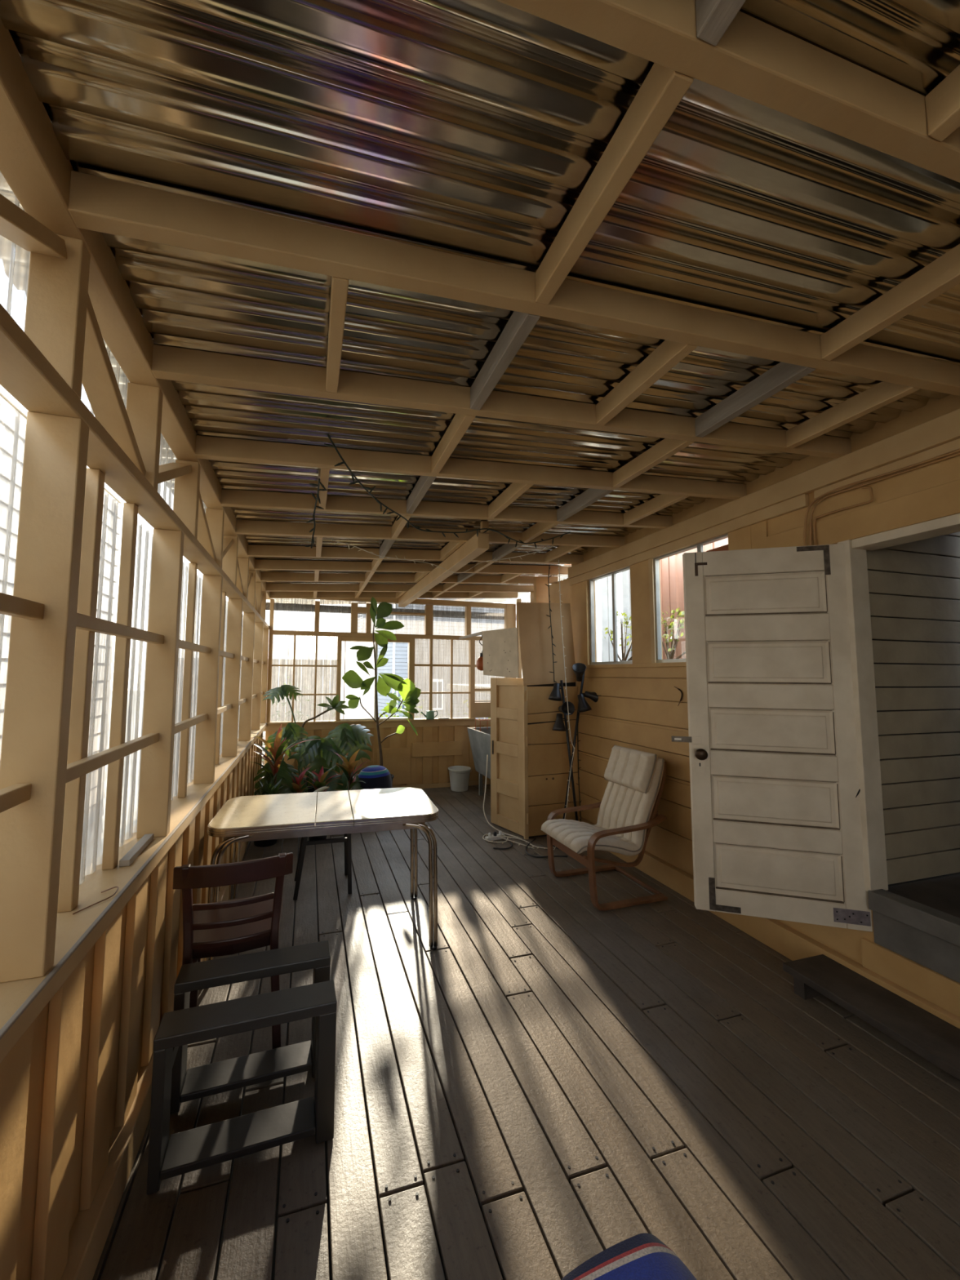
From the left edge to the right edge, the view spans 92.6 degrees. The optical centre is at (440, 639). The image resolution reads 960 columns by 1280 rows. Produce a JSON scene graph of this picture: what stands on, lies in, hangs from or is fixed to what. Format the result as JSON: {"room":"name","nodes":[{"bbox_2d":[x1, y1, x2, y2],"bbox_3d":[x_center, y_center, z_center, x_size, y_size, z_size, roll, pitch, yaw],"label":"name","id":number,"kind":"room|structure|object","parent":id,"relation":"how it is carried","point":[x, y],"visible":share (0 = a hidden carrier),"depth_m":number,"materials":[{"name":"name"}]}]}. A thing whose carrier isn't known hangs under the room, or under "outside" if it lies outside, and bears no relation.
{"room":"sunroom","nodes":[
{"label":"sunroom","id":0,"kind":"room"},
{"bbox_2d":[0,17,270,1279],"bbox_3d":[-1.055,0.362,1.568,0.176,2.600,8.840,2,-4,-16],"label":"wall","id":1,"kind":"structure","parent":0,"point":[86,994],"depth_m":1.09,"materials":[{"name":"beige paint"}]},
{"bbox_2d":[0,403,44,813],"bbox_3d":[-0.777,0.065,0.563,0.097,1.178,0.836,2,-4,-16],"label":"window","id":2,"kind":"structure","parent":1,"relation":"in","point":[11,796],"depth_m":0.96,"materials":[{"name":"beige paint"}]},
{"bbox_2d":[0,421,164,912],"bbox_3d":[-1.008,0.123,1.363,0.097,1.178,0.834,2,-4,-16],"label":"window","id":3,"kind":"structure","parent":1,"relation":"in","point":[86,803],"depth_m":1.42,"materials":[{"name":"clear glass"}]},
{"bbox_2d":[72,886,118,914],"bbox_3d":[-0.918,0.697,1.228,0.048,0.012,0.131,1,-4,-5],"label":"twig","id":4,"kind":"object","parent":1,"relation":"on","point":[113,886],"visible":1,"depth_m":1.23,"materials":[{"name":"brown wood"}]},
{"bbox_2d":[0,171,206,513],"bbox_3d":[-1.089,-0.694,1.615,0.018,0.408,8.800,2,-4,-16],"label":"window","id":5,"kind":"structure","parent":1,"relation":"in","point":[15,271],"depth_m":0.99,"materials":[{"name":"glass"}]},
{"bbox_2d":[119,833,153,866],"bbox_3d":[-1.042,0.719,1.572,0.030,0.020,0.250,2,-4,-17],"label":"wood offcut","id":6,"kind":"object","parent":1,"relation":"on","point":[146,839],"visible":1,"depth_m":1.54,"materials":[{"name":"beige wood"}]},
{"bbox_2d":[131,529,210,837],"bbox_3d":[-1.244,0.183,2.180,0.097,1.178,0.870,2,-4,-16],"label":"window","id":7,"kind":"structure","parent":1,"relation":"in","point":[184,722],"depth_m":2.29,"materials":[{"name":"beige paint"}]},
{"bbox_2d":[186,575,234,782],"bbox_3d":[-1.483,0.244,3.009,0.097,1.178,0.860,2,-4,-16],"label":"window","id":8,"kind":"structure","parent":1,"relation":"in","point":[223,654],"depth_m":2.88,"materials":[{"name":"beige paint"}]},
{"bbox_2d":[219,600,248,755],"bbox_3d":[-1.717,0.303,3.819,0.097,1.178,0.830,2,-4,-16],"label":"window","id":9,"kind":"structure","parent":1,"relation":"in","point":[242,700],"depth_m":3.51,"materials":[{"name":"clear glass"}]},
{"bbox_2d":[237,613,257,738],"bbox_3d":[-1.946,0.362,4.614,0.097,1.178,0.830,2,-4,-16],"label":"window","id":10,"kind":"structure","parent":1,"relation":"in","point":[254,695],"depth_m":4.37,"materials":[{"name":"beige paint"}]},
{"bbox_2d":[104,690,322,826],"bbox_3d":[-3.508,5.182,29.909,70.000,0.400,100.000,2,-4,-16],"label":"ground","id":11,"kind":"structure","parent":0,"point":[141,691],"depth_m":21.90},
{"bbox_2d":[0,384,122,863],"bbox_3d":[-3.017,0.370,-0.167,2.030,4.700,9.400,2,-4,-16],"label":"house","id":12,"kind":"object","parent":11,"relation":"on","point":[6,399],"visible":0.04,"depth_m":3.03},
{"bbox_2d":[173,657,335,777],"bbox_3d":[-3.778,1.915,9.443,4.040,3.050,0.060,2,-4,-16],"label":"fence","id":13,"kind":"object","parent":11,"relation":"on","point":[264,732],"visible":0.02,"depth_m":9.63,"materials":[{"name":"grey wood"}]},
{"bbox_2d":[261,680,312,778],"bbox_3d":[-2.773,1.976,7.813,1.733,2.707,1.201,2,-4,-16],"label":"shrub","id":14,"kind":"object","parent":11,"relation":"on","point":[263,760],"visible":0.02,"depth_m":7.71,"materials":[{"name":"green plant"}]},
{"bbox_2d":[378,689,422,718],"bbox_3d":[-0.721,2.080,8.435,1.014,2.616,0.990,2,-4,-16],"label":"shrub","id":15,"kind":"object","parent":11,"relation":"on","point":[400,708],"visible":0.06,"depth_m":8.39,"materials":[{"name":"green plant"}]},
{"bbox_2d":[357,604,504,719],"bbox_3d":[-0.860,1.498,25.199,7.600,6.275,5.110,2,-4,-16],"label":"house","id":16,"kind":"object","parent":11,"relation":"on","point":[397,653],"visible":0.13,"depth_m":22.71,"materials":[{"name":"white wood"}]},
{"bbox_2d":[308,835,326,840],"bbox_3d":[-1.138,1.770,4.237,0.212,0.191,0.210,2,-4,-16],"label":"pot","id":17,"kind":"object","parent":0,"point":[315,837],"depth_m":4.16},
{"bbox_2d":[263,598,515,791],"bbox_3d":[-0.596,0.716,6.242,3.531,2.600,0.174,2,-4,-16],"label":"wall","id":18,"kind":"structure","parent":0,"point":[423,760],"depth_m":6.22,"materials":[{"name":"beige paint"}]},
{"bbox_2d":[273,598,315,631],"bbox_3d":[-1.909,-0.330,5.968,0.510,0.431,0.018,2,-4,-16],"label":"window","id":19,"kind":"structure","parent":18,"relation":"in","point":[285,621],"depth_m":5.97,"materials":[{"name":"glass"}]},
{"bbox_2d":[270,635,337,721],"bbox_3d":[-1.762,0.493,5.921,0.810,1.109,0.074,2,-4,-16],"label":"window","id":20,"kind":"structure","parent":18,"relation":"in","point":[303,665],"depth_m":5.94,"materials":[{"name":"clear glass"}]},
{"bbox_2d":[319,599,351,632],"bbox_3d":[-1.411,-0.317,6.111,0.409,0.431,0.018,2,-4,-16],"label":"window","id":21,"kind":"structure","parent":18,"relation":"in","point":[326,609],"depth_m":6.11,"materials":[{"name":"glass"}]},
{"bbox_2d":[357,601,366,632],"bbox_3d":[-1.074,-0.307,6.208,0.117,0.431,0.018,2,-4,-16],"label":"window","id":22,"kind":"structure","parent":18,"relation":"in","point":[359,615],"depth_m":6.21,"materials":[{"name":"glass"}]},
{"bbox_2d":[335,635,414,720],"bbox_3d":[-0.871,0.517,6.167,1.038,1.109,0.085,2,-4,-16],"label":"window","id":23,"kind":"structure","parent":18,"relation":"in","point":[347,659],"depth_m":6.11,"materials":[{"name":"clear glass"}]},
{"bbox_2d":[266,602,504,619],"bbox_3d":[-0.643,-0.408,6.642,4.000,0.100,0.030,2,-4,-16],"label":"trim","id":24,"kind":"structure","parent":18,"relation":"attached to","point":[268,604],"depth_m":6.49,"materials":[{"name":"brown wood"}]},
{"bbox_2d":[370,602,424,634],"bbox_3d":[-0.593,-0.294,6.346,0.761,0.431,0.018,2,-4,-16],"label":"window","id":25,"kind":"structure","parent":18,"relation":"in","point":[417,626],"depth_m":6.38,"materials":[{"name":"glass"}]},
{"bbox_2d":[420,710,437,719],"bbox_3d":[-0.157,1.023,6.244,0.245,0.118,0.115,2,-4,-16],"label":"watering can","id":26,"kind":"object","parent":18,"relation":"on","point":[429,713],"visible":1,"depth_m":6.21,"materials":[{"name":"green metal"}]},
{"bbox_2d":[413,638,470,718],"bbox_3d":[0.019,0.542,6.431,0.821,1.109,0.074,2,-4,-16],"label":"window","id":27,"kind":"structure","parent":18,"relation":"in","point":[428,682],"depth_m":6.46,"materials":[{"name":"clear glass"}]},
{"bbox_2d":[432,604,464,635],"bbox_3d":[0.113,-0.275,6.548,0.497,0.431,0.018,2,-4,-16],"label":"window","id":28,"kind":"structure","parent":18,"relation":"in","point":[458,609],"depth_m":6.55,"materials":[{"name":"glass"}]},
{"bbox_2d":[458,631,482,639],"bbox_3d":[0.373,-0.052,5.694,0.035,0.090,1.601,1,-4,-7],"label":"batten","id":29,"kind":"object","parent":18,"relation":"attached to","point":[478,633],"visible":0.72,"depth_m":5.55,"materials":[{"name":"grey wood"}]},
{"bbox_2d":[475,635,483,671],"bbox_3d":[0.469,0.145,5.195,0.132,0.407,0.129,2,-4,-16],"label":"work lamp","id":30,"kind":"object","parent":29,"relation":"hanging from","point":[479,664],"visible":0.64,"depth_m":5.15,"materials":[{"name":"metal"}]},
{"bbox_2d":[471,607,504,636],"bbox_3d":[0.683,-0.259,6.711,0.550,0.431,0.018,2,-4,-16],"label":"window","id":31,"kind":"structure","parent":18,"relation":"in","point":[488,626],"depth_m":6.71,"materials":[{"name":"glass"}]},
{"bbox_2d":[475,640,504,717],"bbox_3d":[0.714,0.562,6.632,0.490,1.109,0.072,2,-4,-16],"label":"window","id":32,"kind":"structure","parent":18,"relation":"in","point":[482,705],"depth_m":6.61,"materials":[{"name":"clear glass"}]},
{"bbox_2d":[0,0,959,607],"bbox_3d":[0.511,-0.889,2.625,3.940,0.337,9.944,2,-4,-16],"label":"ceiling","id":33,"kind":"structure","parent":0,"point":[599,272],"depth_m":1.15,"materials":[{"name":"beige paint"}]},
{"bbox_2d":[305,478,327,548],"bbox_3d":[-0.688,-0.688,2.525,0.094,0.250,0.524,2,-5,-18],"label":"string lights","id":34,"kind":"object","parent":33,"relation":"hanging from","point":[317,498],"visible":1,"depth_m":2.60,"materials":[{"name":"plastic"}]},
{"bbox_2d":[331,539,553,573],"bbox_3d":[-0.011,-0.692,3.727,1.738,0.147,0.658,2,-4,-16],"label":"string lights","id":35,"kind":"object","parent":33,"relation":"hanging from","point":[331,540],"visible":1,"depth_m":3.83,"materials":[{"name":"black plastic"}]},
{"bbox_2d":[324,433,570,548],"bbox_3d":[0.041,-0.777,2.905,0.597,0.161,2.089,-4,-6,45],"label":"string lights","id":36,"kind":"object","parent":33,"relation":"hanging from","point":[353,475],"visible":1,"depth_m":2.84,"materials":[{"name":"plastic"}]},
{"bbox_2d":[545,564,556,682],"bbox_3d":[1.086,-0.161,4.468,0.132,1.158,0.062,3,-5,-35],"label":"string lights","id":37,"kind":"object","parent":33,"relation":"hanging from","point":[548,564],"visible":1,"depth_m":4.45,"materials":[{"name":"plastic"}]},
{"bbox_2d":[552,560,575,849],"bbox_3d":[1.103,0.545,4.150,0.125,2.632,0.248,-3,-6,41],"label":"string lights","id":38,"kind":"object","parent":33,"relation":"hanging from","point":[558,560],"visible":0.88,"depth_m":4.20,"materials":[{"name":"black plastic"}]},
{"bbox_2d":[92,784,959,1279],"bbox_3d":[0.625,1.718,1.932,3.556,0.033,8.792,2,-4,-16],"label":"floor","id":39,"kind":"structure","parent":0,"point":[658,1068],"depth_m":1.64,"materials":[{"name":"wood"}]},
{"bbox_2d":[172,852,293,1048],"bbox_3d":[-0.914,1.315,2.031,0.459,0.771,0.446,2,-5,-20],"label":"dining chair","id":40,"kind":"object","parent":39,"relation":"on","point":[237,925],"visible":0.88,"depth_m":1.90,"materials":[{"name":"brown wood"}]},
{"bbox_2d":[146,940,337,1194],"bbox_3d":[-0.671,1.451,1.630,0.545,0.438,0.380,2,-5,-18],"label":"stand","id":41,"kind":"object","parent":39,"relation":"on","point":[213,1144],"visible":1,"depth_m":1.53,"materials":[{"name":"black paint"}]},
{"bbox_2d":[253,773,293,847],"bbox_3d":[-1.600,1.563,4.216,0.386,0.594,0.415,-3,-5,34],"label":"houseplant","id":42,"kind":"object","parent":39,"relation":"on","point":[265,788],"visible":0.24,"depth_m":4.19,"materials":[{"name":"plant"}]},
{"bbox_2d":[250,724,312,786],"bbox_3d":[-1.637,1.383,4.652,0.804,1.019,0.636,2,-4,-16],"label":"cordyline","id":43,"kind":"object","parent":39,"relation":"on","point":[277,752],"visible":0.7,"depth_m":4.63,"materials":[{"name":"plant"}]},
{"bbox_2d":[280,766,313,793],"bbox_3d":[-1.456,1.597,4.615,0.365,0.589,0.346,2,-4,-16],"label":"cordyline","id":44,"kind":"object","parent":39,"relation":"on","point":[297,786],"visible":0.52,"depth_m":4.67,"materials":[{"name":"plant"}]},
{"bbox_2d":[253,684,373,795],"bbox_3d":[-1.347,1.214,5.043,1.286,1.418,0.807,2,-4,-16],"label":"potted plants","id":45,"kind":"object","parent":39,"relation":"on","point":[318,750],"visible":0.69,"depth_m":5.00,"materials":[{"name":"plant"}]},
{"bbox_2d":[302,778,315,792],"bbox_3d":[-1.482,1.756,5.078,0.424,0.339,0.421,2,-4,-16],"label":"pot","id":46,"kind":"object","parent":45,"relation":"on","point":[310,790],"depth_m":4.92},
{"bbox_2d":[308,786,329,840],"bbox_3d":[-1.144,1.608,4.224,0.534,0.512,0.534,2,-4,-16],"label":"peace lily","id":47,"kind":"object","parent":39,"relation":"on","point":[322,788],"visible":0.06,"depth_m":4.18,"materials":[{"name":"plant"}]},
{"bbox_2d":[204,786,438,960],"bbox_3d":[-0.682,1.381,2.764,1.253,0.752,0.658,1,-4,-14],"label":"dining table","id":48,"kind":"object","parent":39,"relation":"on","point":[285,815],"visible":0.87,"depth_m":2.61,"materials":[{"name":"laminate"}]},
{"bbox_2d":[293,818,351,900],"bbox_3d":[-0.861,1.570,3.346,0.397,0.461,0.338,2,-4,-16],"label":"stool","id":49,"kind":"object","parent":39,"relation":"on","point":[346,839],"visible":0.42,"depth_m":3.23,"materials":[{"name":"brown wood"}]},
{"bbox_2d":[302,764,343,797],"bbox_3d":[-1.173,1.571,4.493,0.426,0.624,0.361,-1,-5,18],"label":"cordyline","id":50,"kind":"object","parent":39,"relation":"on","point":[318,780],"visible":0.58,"depth_m":4.56,"materials":[{"name":"plant"}]},
{"bbox_2d":[300,694,348,778],"bbox_3d":[-1.470,1.310,5.552,0.699,1.301,0.295,2,-4,-16],"label":"dracaena","id":51,"kind":"object","parent":39,"relation":"on","point":[335,704],"visible":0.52,"depth_m":5.57,"materials":[{"name":"green plant"}]},
{"bbox_2d":[332,749,370,791],"bbox_3d":[-0.942,1.516,4.804,0.418,0.784,0.520,0,-4,2],"label":"cordyline","id":52,"kind":"object","parent":39,"relation":"on","point":[348,770],"visible":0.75,"depth_m":4.78,"materials":[{"name":"plant"}]},
{"bbox_2d":[358,764,392,789],"bbox_3d":[-0.746,1.673,5.130,0.452,0.518,0.384,2,-4,-16],"label":"pouf","id":53,"kind":"object","parent":39,"relation":"on","point":[375,776],"visible":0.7,"depth_m":5.02,"materials":[{"name":"blue fabric"}]},
{"bbox_2d":[342,596,421,784],"bbox_3d":[-0.731,0.715,5.572,0.961,2.500,0.390,2,-4,-16],"label":"fiddle leaf fig","id":54,"kind":"object","parent":39,"relation":"on","point":[410,694],"visible":0.92,"depth_m":5.56,"materials":[{"name":"plant"}]},
{"bbox_2d":[448,765,471,791],"bbox_3d":[0.255,1.873,6.158,0.310,0.290,0.323,2,-4,-16],"label":"bucket","id":55,"kind":"object","parent":39,"relation":"on","point":[459,775],"visible":1,"depth_m":6.06,"materials":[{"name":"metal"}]},
{"bbox_2d":[466,726,490,795],"bbox_3d":[0.881,1.546,5.566,0.840,0.860,1.000,2,-4,-16],"label":"utility sink","id":56,"kind":"object","parent":39,"relation":"on","point":[480,741],"visible":0.2,"depth_m":5.68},
{"bbox_2d":[475,718,490,731],"bbox_3d":[0.535,1.051,5.659,0.169,0.134,0.170,2,-4,-16],"label":"wire rack","id":57,"kind":"object","parent":56,"relation":"on","point":[483,719],"visible":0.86,"depth_m":5.67,"materials":[{"name":"white metal"}]},
{"bbox_2d":[484,830,505,841],"bbox_3d":[0.514,1.846,4.312,0.200,0.070,0.050,3,-5,-27],"label":"power strip","id":58,"kind":"object","parent":39,"relation":"on","point":[490,837],"visible":0.94,"depth_m":4.29,"materials":[{"name":"plastic"}]},
{"bbox_2d":[483,755,520,838],"bbox_3d":[0.577,1.549,4.564,0.113,0.699,0.563,3,-5,-28],"label":"cable","id":59,"kind":"object","parent":39,"relation":"on","point":[486,755],"visible":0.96,"depth_m":4.72,"materials":[{"name":"white plastic"}]},
{"bbox_2d":[493,837,512,849],"bbox_3d":[0.600,1.860,4.162,0.132,0.014,0.307,-2,-5,31],"label":"cord","id":60,"kind":"object","parent":39,"relation":"on","point":[506,837],"visible":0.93,"depth_m":4.06,"materials":[{"name":"plastic"}]},
{"bbox_2d":[482,834,547,848],"bbox_3d":[0.693,1.861,4.230,0.631,0.050,0.212,-1,-5,20],"label":"string lights","id":61,"kind":"object","parent":39,"relation":"on","point":[498,836],"visible":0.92,"depth_m":4.22,"materials":[{"name":"white plastic"}]},
{"bbox_2d":[490,677,579,839],"bbox_3d":[0.947,1.152,4.686,0.730,1.515,0.580,2,-4,-16],"label":"closet","id":62,"kind":"object","parent":39,"relation":"on","point":[530,766],"visible":0.88,"depth_m":4.48,"materials":[{"name":"beige paint"}]},
{"bbox_2d":[482,626,519,677],"bbox_3d":[0.603,0.137,4.649,0.024,0.493,0.515,4,-5,-37],"label":"plywood panel","id":63,"kind":"object","parent":62,"relation":"attached to","point":[500,656],"visible":1,"depth_m":4.62,"materials":[{"name":"beige wood"}]},
{"bbox_2d":[516,602,576,685],"bbox_3d":[1.051,0.036,4.514,0.648,0.827,0.016,2,-4,-16],"label":"plywood panel","id":64,"kind":"object","parent":62,"relation":"on","point":[535,636],"visible":1,"depth_m":4.50,"materials":[{"name":"brown wood"}]},
{"bbox_2d":[524,838,568,857],"bbox_3d":[0.872,1.857,4.069,0.309,0.012,0.470,2,-4,-16],"label":"cord","id":65,"kind":"object","parent":39,"relation":"on","point":[533,840],"visible":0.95,"depth_m":3.89,"materials":[{"name":"plastic"}]},
{"bbox_2d":[548,680,578,821],"bbox_3d":[1.210,1.127,4.231,0.384,1.501,0.240,2,-4,-16],"label":"floor lamp","id":66,"kind":"object","parent":39,"relation":"on","point":[555,695],"visible":0.73,"depth_m":4.27,"materials":[{"name":"metal"}]},
{"bbox_2d":[552,662,601,848],"bbox_3d":[1.258,1.045,4.244,0.539,1.666,0.239,0,-4,2],"label":"floor lamp","id":67,"kind":"object","parent":39,"relation":"on","point":[579,668],"visible":0.73,"depth_m":4.29,"materials":[{"name":"metal"}]},
{"bbox_2d":[540,744,667,911],"bbox_3d":[1.196,1.320,3.378,0.775,0.982,0.576,2,-5,-17],"label":"armchair","id":68,"kind":"object","parent":39,"relation":"on","point":[628,812],"visible":1,"depth_m":3.29,"materials":[{"name":"beige fabric"}]},
{"bbox_2d":[541,757,664,856],"bbox_3d":[1.196,1.190,3.388,0.775,0.662,0.476,2,-4,-17],"label":"cushion","id":69,"kind":"object","parent":68,"relation":"on","point":[632,796],"depth_m":3.30,"materials":[{"name":"fabric"}]},
{"bbox_2d":[561,1232,697,1279],"bbox_3d":[0.202,1.236,0.124,1.363,0.648,1.200,2,-4,-16],"label":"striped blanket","id":70,"kind":"object","parent":39,"relation":"on","point":[641,1256],"visible":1,"depth_m":0.72,"materials":[{"name":"blue fabric"}]},
{"bbox_2d":[782,954,959,1080],"bbox_3d":[2.054,1.615,1.528,0.275,0.128,1.620,2,-4,-16],"label":"step","id":71,"kind":"structure","parent":39,"relation":"on","point":[929,1036],"depth_m":1.97,"materials":[{"name":"paint"}]},
{"bbox_2d":[515,577,599,678],"bbox_3d":[1.393,0.029,5.956,0.099,1.450,2.050,2,-4,-16],"label":"wall","id":72,"kind":"structure","parent":0,"point":[565,588],"depth_m":5.57,"materials":[{"name":"beige paint"}]},
{"bbox_2d":[533,394,959,1028],"bbox_3d":[2.203,0.290,1.689,0.300,2.800,7.260,2,-4,-16],"label":"wall","id":73,"kind":"structure","parent":0,"point":[642,704],"depth_m":2.52,"materials":[{"name":"beige paint"}]},
{"bbox_2d":[576,728,581,822],"bbox_3d":[1.347,1.300,4.440,0.056,1.171,0.057,2,-4,-16],"label":"string lights","id":74,"kind":"object","parent":73,"relation":"hanging from","point":[577,728],"visible":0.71,"depth_m":4.45,"materials":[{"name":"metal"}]},
{"bbox_2d":[588,566,632,665],"bbox_3d":[1.561,-0.199,4.161,0.040,0.842,0.635,2,-4,-16],"label":"window","id":75,"kind":"structure","parent":73,"relation":"in","point":[613,574],"depth_m":4.15,"materials":[{"name":"metal"}]},
{"bbox_2d":[653,533,728,662],"bbox_3d":[1.812,-0.263,3.291,0.040,0.842,0.710,2,-4,-16],"label":"window","id":76,"kind":"structure","parent":73,"relation":"in","point":[700,546],"depth_m":3.59,"materials":[{"name":"metal"}]},
{"bbox_2d":[671,543,872,932],"bbox_3d":[1.649,0.452,2.334,0.854,1.877,0.100,-1,-4,16],"label":"door","id":77,"kind":"structure","parent":73,"relation":"in","point":[776,820],"depth_m":2.33,"materials":[{"name":"white paint"}]},
{"bbox_2d":[813,486,873,545],"bbox_3d":[2.036,-0.606,2.317,0.012,0.280,0.275,2,-4,-17],"label":"cable","id":78,"kind":"object","parent":73,"relation":"attached to","point":[867,487],"visible":0.97,"depth_m":2.32,"materials":[{"name":"beige plastic"}]},
{"bbox_2d":[803,448,959,546],"bbox_3d":[2.174,-0.659,1.826,0.013,0.314,1.406,2,-4,-16],"label":"cable","id":79,"kind":"object","parent":73,"relation":"attached to","point":[958,450],"visible":0.89,"depth_m":2.21,"materials":[{"name":"plastic"}]},
{"bbox_2d":[867,888,959,946],"bbox_3d":[2.209,1.193,1.671,0.090,0.087,1.050,2,-4,-16],"label":"trim","id":80,"kind":"structure","parent":73,"relation":"attached to","point":[941,925],"depth_m":2.00,"materials":[{"name":"grey wood"}]},
{"bbox_2d":[872,911,959,982],"bbox_3d":[2.206,1.315,1.662,0.035,0.152,1.050,2,-4,-16],"label":"trim","id":81,"kind":"structure","parent":73,"relation":"attached to","point":[942,957],"depth_m":2.00,"materials":[{"name":"grey wood"}]},
{"bbox_2d":[866,531,959,886],"bbox_3d":[3.050,0.173,2.596,1.900,2.320,0.065,2,-4,-16],"label":"wall","id":82,"kind":"structure","parent":0,"point":[914,587],"depth_m":2.39,"materials":[{"name":"white wood"}]},
{"bbox_2d":[887,874,959,918],"bbox_3d":[3.368,1.174,1.209,2.000,0.080,2.620,2,-4,-16],"label":"floor","id":83,"kind":"structure","parent":0,"point":[942,894],"depth_m":2.17,"materials":[{"name":"paint"}]},
{"bbox_3d":[2.030,0.724,6.140,1.880,0.100,7.250,2,-4,-16],"label":"floor","id":84,"kind":"structure","parent":0,"visible":0},
{"bbox_2d":[595,569,631,662],"bbox_3d":[2.775,-0.239,6.609,0.060,1.900,2.700,2,-4,-16],"label":"picket fence","id":85,"kind":"object","parent":84,"relation":"on","point":[623,579],"visible":0.06,"depth_m":7.03,"materials":[{"name":"grey wood"}]},
{"bbox_2d":[596,611,631,661],"bbox_3d":[1.915,0.121,4.715,0.383,0.884,0.497,2,-4,-16],"label":"potted shrub","id":86,"kind":"object","parent":84,"relation":"on","point":[623,649],"visible":0.45,"depth_m":4.79,"materials":[{"name":"plant"}]},
{"bbox_2d":[661,607,685,659],"bbox_3d":[2.092,0.086,4.019,0.431,0.850,0.423,2,-4,-16],"label":"potted shrub","id":87,"kind":"object","parent":84,"relation":"on","point":[670,655],"visible":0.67,"depth_m":4.11,"materials":[{"name":"plant"}]},
{"bbox_2d":[659,537,728,659],"bbox_3d":[2.462,-0.281,4.508,0.520,1.660,1.000,2,-4,-16],"label":"house siding","id":88,"kind":"object","parent":84,"relation":"on","point":[671,568],"visible":0.02,"depth_m":4.40,"materials":[{"name":"red wood"}]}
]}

